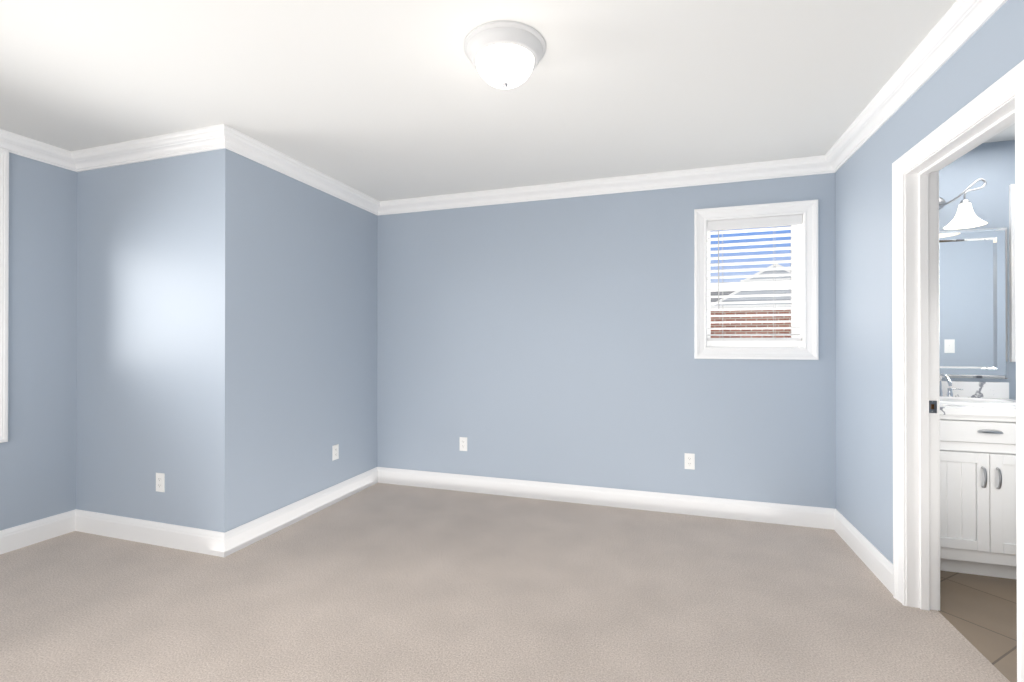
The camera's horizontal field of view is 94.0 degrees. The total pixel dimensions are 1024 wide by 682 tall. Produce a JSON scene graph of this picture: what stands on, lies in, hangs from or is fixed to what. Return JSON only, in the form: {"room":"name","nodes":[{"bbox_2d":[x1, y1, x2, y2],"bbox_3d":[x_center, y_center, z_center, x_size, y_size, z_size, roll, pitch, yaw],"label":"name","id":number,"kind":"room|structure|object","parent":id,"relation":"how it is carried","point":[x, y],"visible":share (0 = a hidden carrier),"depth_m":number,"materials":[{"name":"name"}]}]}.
{"room":"empty bedroom","nodes":[
{"label":"empty bedroom","id":0,"kind":"room"},
{"bbox_2d":[0,153,76,530],"bbox_3d":[-3.565,0.010,1.408,0.150,2.490,3.805,0,0,18],"label":"wall","id":1,"kind":"structure","parent":0,"point":[38,465],"depth_m":3.01,"materials":[{"name":"blue paint"}]},
{"bbox_2d":[0,147,8,442],"bbox_3d":[-3.177,-0.272,2.337,0.023,1.742,1.082,0,0,18],"label":"window","id":2,"kind":"structure","parent":1,"relation":"in","point":[4,244],"depth_m":2.83,"materials":[{"name":"white wood"}]},
{"bbox_2d":[0,510,71,554],"bbox_3d":[-3.459,1.187,1.464,0.016,0.137,3.625,0,0,18],"label":"baseboard","id":3,"kind":"structure","parent":1,"relation":"attached to","point":[20,536],"depth_m":2.97,"materials":[{"name":"white wood"}]},
{"bbox_2d":[0,129,71,170],"bbox_3d":[-3.418,-1.186,1.491,0.082,0.098,3.565,0,0,18],"label":"crown molding","id":4,"kind":"structure","parent":1,"relation":"attached to","point":[16,144],"depth_m":2.94,"materials":[{"name":"white wood"}]},
{"bbox_2d":[76,152,205,528],"bbox_3d":[-2.419,0.016,3.117,1.290,2.490,0.150,0,0,18],"label":"wall","id":5,"kind":"structure","parent":0,"point":[141,313],"depth_m":3.01,"materials":[{"name":"blue paint"}]},
{"bbox_2d":[68,127,215,171],"bbox_3d":[-2.269,-1.181,2.952,1.200,0.098,0.082,0,0,18],"label":"crown molding","id":6,"kind":"structure","parent":5,"relation":"attached to","point":[192,141],"depth_m":2.95,"materials":[{"name":"white wood"}]},
{"bbox_2d":[72,509,219,556],"bbox_3d":[-2.287,1.192,2.983,1.260,0.137,0.016,0,0,18],"label":"baseboard","id":7,"kind":"structure","parent":5,"relation":"attached to","point":[197,540],"depth_m":2.97,"materials":[{"name":"white wood"}]},
{"bbox_2d":[156,473,164,491],"bbox_3d":[-2.178,0.875,2.954,0.070,0.115,0.008,0,0,18],"label":"electrical outlet","id":8,"kind":"object","parent":5,"relation":"attached to","point":[160,482],"visible":1,"depth_m":2.95,"materials":[{"name":"white plastic"}]},
{"bbox_2d":[205,148,377,532],"bbox_3d":[-1.518,0.018,3.569,0.150,2.490,1.560,0,0,18],"label":"wall","id":9,"kind":"structure","parent":0,"point":[291,333],"depth_m":3.22,"materials":[{"name":"blue paint"}]},
{"bbox_2d":[208,124,379,215],"bbox_3d":[-1.433,-1.179,3.458,0.082,0.098,1.557,0,0,18],"label":"crown molding","id":10,"kind":"structure","parent":9,"relation":"attached to","point":[221,136],"depth_m":3.18,"materials":[{"name":"white wood"}]},
{"bbox_2d":[220,467,379,556],"bbox_3d":[-1.445,1.194,3.520,0.016,0.137,1.551,0,0,18],"label":"baseboard","id":11,"kind":"structure","parent":9,"relation":"attached to","point":[236,539],"depth_m":3.28,"materials":[{"name":"white wood"}]},
{"bbox_2d":[332,444,338,460],"bbox_3d":[-1.380,0.871,3.739,0.008,0.115,0.070,0,0,18],"label":"electrical outlet","id":12,"kind":"object","parent":9,"relation":"attached to","point":[335,452],"visible":1,"depth_m":3.73,"materials":[{"name":"white plastic"}]},
{"bbox_2d":[0,483,1009,681],"bbox_3d":[-0.928,1.305,1.508,5.110,0.100,5.615,0,0,18],"label":"floor","id":13,"kind":"structure","parent":0,"point":[380,582],"depth_m":2.27,"materials":[{"name":"beige carpet"}]},
{"bbox_2d":[0,0,1014,200],"bbox_3d":[0.029,-1.296,1.211,7.120,0.120,5.615,0,0,18],"label":"ceiling","id":14,"kind":"structure","parent":0,"point":[383,100],"depth_m":2.27,"materials":[{"name":"paint"}]},
{"bbox_2d":[464,20,545,88],"bbox_3d":[-0.030,-1.149,2.009,0.344,0.167,0.344,0,0,18],"label":"ceiling light fixture","id":15,"kind":"object","parent":14,"relation":"attached to","point":[504,54],"visible":1,"depth_m":1.92,"materials":[{"name":"white glass"}]},
{"bbox_2d":[377,140,1015,508],"bbox_3d":[1.462,0.017,3.564,5.830,2.490,0.250,0,0,18],"label":"wall","id":16,"kind":"structure","parent":0,"point":[551,340],"depth_m":3.69,"materials":[{"name":"blue paint"}]},
{"bbox_2d":[460,437,466,450],"bbox_3d":[-0.410,0.869,4.026,0.070,0.115,0.008,0,0,18],"label":"electrical outlet","id":17,"kind":"object","parent":16,"relation":"attached to","point":[463,443],"visible":1,"depth_m":4.02,"materials":[{"name":"white plastic"}]},
{"bbox_2d":[380,155,823,214],"bbox_3d":[0.422,-1.178,3.728,3.450,0.098,0.082,0,0,18],"label":"crown molding","id":18,"kind":"structure","parent":16,"relation":"attached to","point":[813,165],"depth_m":3.60,"materials":[{"name":"white wood"}]},
{"bbox_2d":[380,467,831,528],"bbox_3d":[0.479,1.195,3.735,3.550,0.137,0.016,0,0,18],"label":"baseboard","id":19,"kind":"structure","parent":16,"relation":"attached to","point":[775,513],"depth_m":3.61,"materials":[{"name":"white wood"}]},
{"bbox_2d":[685,453,694,469],"bbox_3d":[1.294,0.877,3.479,0.070,0.115,0.008,0,0,18],"label":"electrical outlet","id":20,"kind":"object","parent":16,"relation":"attached to","point":[689,460],"visible":1,"depth_m":3.48,"materials":[{"name":"white plastic"}]},
{"bbox_2d":[694,200,818,359],"bbox_3d":[1.727,-0.413,3.442,0.782,1.082,0.223,0,0,18],"label":"window","id":21,"kind":"structure","parent":16,"relation":"in","point":[810,349],"depth_m":3.38,"materials":[{"name":"white wood"}]},
{"bbox_2d":[707,215,801,340],"bbox_3d":[1.712,-0.433,3.393,0.604,0.866,0.070,0,0,18],"label":"window blind","id":22,"kind":"object","parent":21,"relation":"attached to","point":[757,222],"visible":0.92,"depth_m":3.39,"materials":[{"name":"white plastic"}]},
{"bbox_2d":[939,178,987,229],"bbox_3d":[2.604,-0.828,2.930,0.457,0.277,0.263,0,0,18],"label":"sconce","id":23,"kind":"object","parent":16,"relation":"attached to","point":[965,217],"visible":0.46,"depth_m":2.85,"materials":[{"name":"white glass"}]},
{"bbox_2d":[939,227,1007,378],"bbox_3d":[2.658,-0.232,3.033,0.775,0.925,0.030,0,0,18],"label":"vanity mirror","id":24,"kind":"object","parent":16,"relation":"attached to","point":[973,324],"visible":0.42,"depth_m":2.96,"materials":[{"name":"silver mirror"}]},
{"bbox_2d":[1009,184,1015,361],"bbox_3d":[3.416,-0.415,2.796,0.782,1.082,0.023,0,0,18],"label":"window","id":25,"kind":"structure","parent":16,"relation":"in","point":[1012,308],"depth_m":2.90,"materials":[{"name":"white wood"}]},
{"bbox_2d":[835,0,1023,563],"bbox_3d":[1.433,0.007,0.704,0.120,2.490,5.215,0,0,18],"label":"wall","id":26,"kind":"structure","parent":0,"point":[987,54],"depth_m":2.60,"materials":[{"name":"blue paint"}]},
{"bbox_2d":[832,508,892,593],"bbox_3d":[2.023,1.191,2.764,0.016,0.137,0.874,0,0,18],"label":"baseboard","id":27,"kind":"structure","parent":26,"relation":"attached to","point":[874,559],"depth_m":2.70,"materials":[{"name":"white wood"}]},
{"bbox_2d":[820,0,1007,173],"bbox_3d":[1.337,-1.188,0.739,0.082,0.098,5.215,0,0,18],"label":"crown molding","id":28,"kind":"structure","parent":26,"relation":"attached to","point":[957,27],"depth_m":2.08,"materials":[{"name":"white wood"}]},
{"bbox_2d":[892,60,1023,681],"bbox_3d":[1.744,0.189,1.908,0.023,2.136,0.932,0,0,18],"label":"door frame","id":29,"kind":"structure","parent":26,"relation":"attached to","point":[1004,89],"depth_m":1.88,"materials":[{"name":"white wood"}]},
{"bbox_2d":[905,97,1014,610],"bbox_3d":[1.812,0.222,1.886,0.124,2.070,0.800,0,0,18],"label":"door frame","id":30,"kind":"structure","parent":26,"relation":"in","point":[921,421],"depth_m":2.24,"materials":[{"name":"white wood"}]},
{"bbox_2d":[929,400,936,412],"bbox_3d":[1.969,0.308,2.233,0.030,0.058,0.004,0,0,18],"label":"strike plate","id":31,"kind":"object","parent":30,"relation":"attached to","point":[932,406],"visible":1,"depth_m":2.23,"materials":[{"name":"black metal"}]},
{"bbox_2d":[938,570,1016,681],"bbox_3d":[2.833,1.306,1.579,2.010,0.100,3.185,0,0,18],"label":"floor","id":32,"kind":"structure","parent":0,"point":[978,613],"depth_m":2.21,"materials":[{"name":"brown tile"}]},
{"bbox_2d":[940,373,1016,578],"bbox_3d":[2.568,0.728,2.745,0.774,1.064,0.622,0,0,18],"label":"vanity cabinet","id":33,"kind":"object","parent":32,"relation":"on","point":[977,478],"visible":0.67,"depth_m":2.51,"materials":[{"name":"white painted wood"},{"name":"brushed nickel"}]},
{"bbox_2d":[940,373,963,398],"bbox_3d":[2.613,0.274,2.889,0.226,0.156,0.152,0,0,18],"label":"faucet","id":34,"kind":"object","parent":33,"relation":"on","point":[949,395],"depth_m":2.90,"materials":[{"name":"silver metal"}]},
{"bbox_2d":[940,396,1016,406],"bbox_3d":[2.562,0.343,2.732,0.490,0.017,0.343,0,0,18],"label":"countertop","id":35,"kind":"structure","parent":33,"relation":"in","point":[944,400],"depth_m":2.66,"materials":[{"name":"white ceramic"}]},
{"label":"outside","id":36,"kind":"structure","parent":0,"visible":0},
{"bbox_3d":[6.791,4.374,21.173,60.000,0.100,35.500,0,0,18],"label":"ground","id":37,"kind":"structure","parent":36,"visible":0},
{"bbox_2d":[710,263,790,337],"bbox_3d":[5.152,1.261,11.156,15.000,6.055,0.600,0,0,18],"label":"house","id":38,"kind":"structure","parent":37,"relation":"on","point":[753,318],"depth_m":10.86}
]}

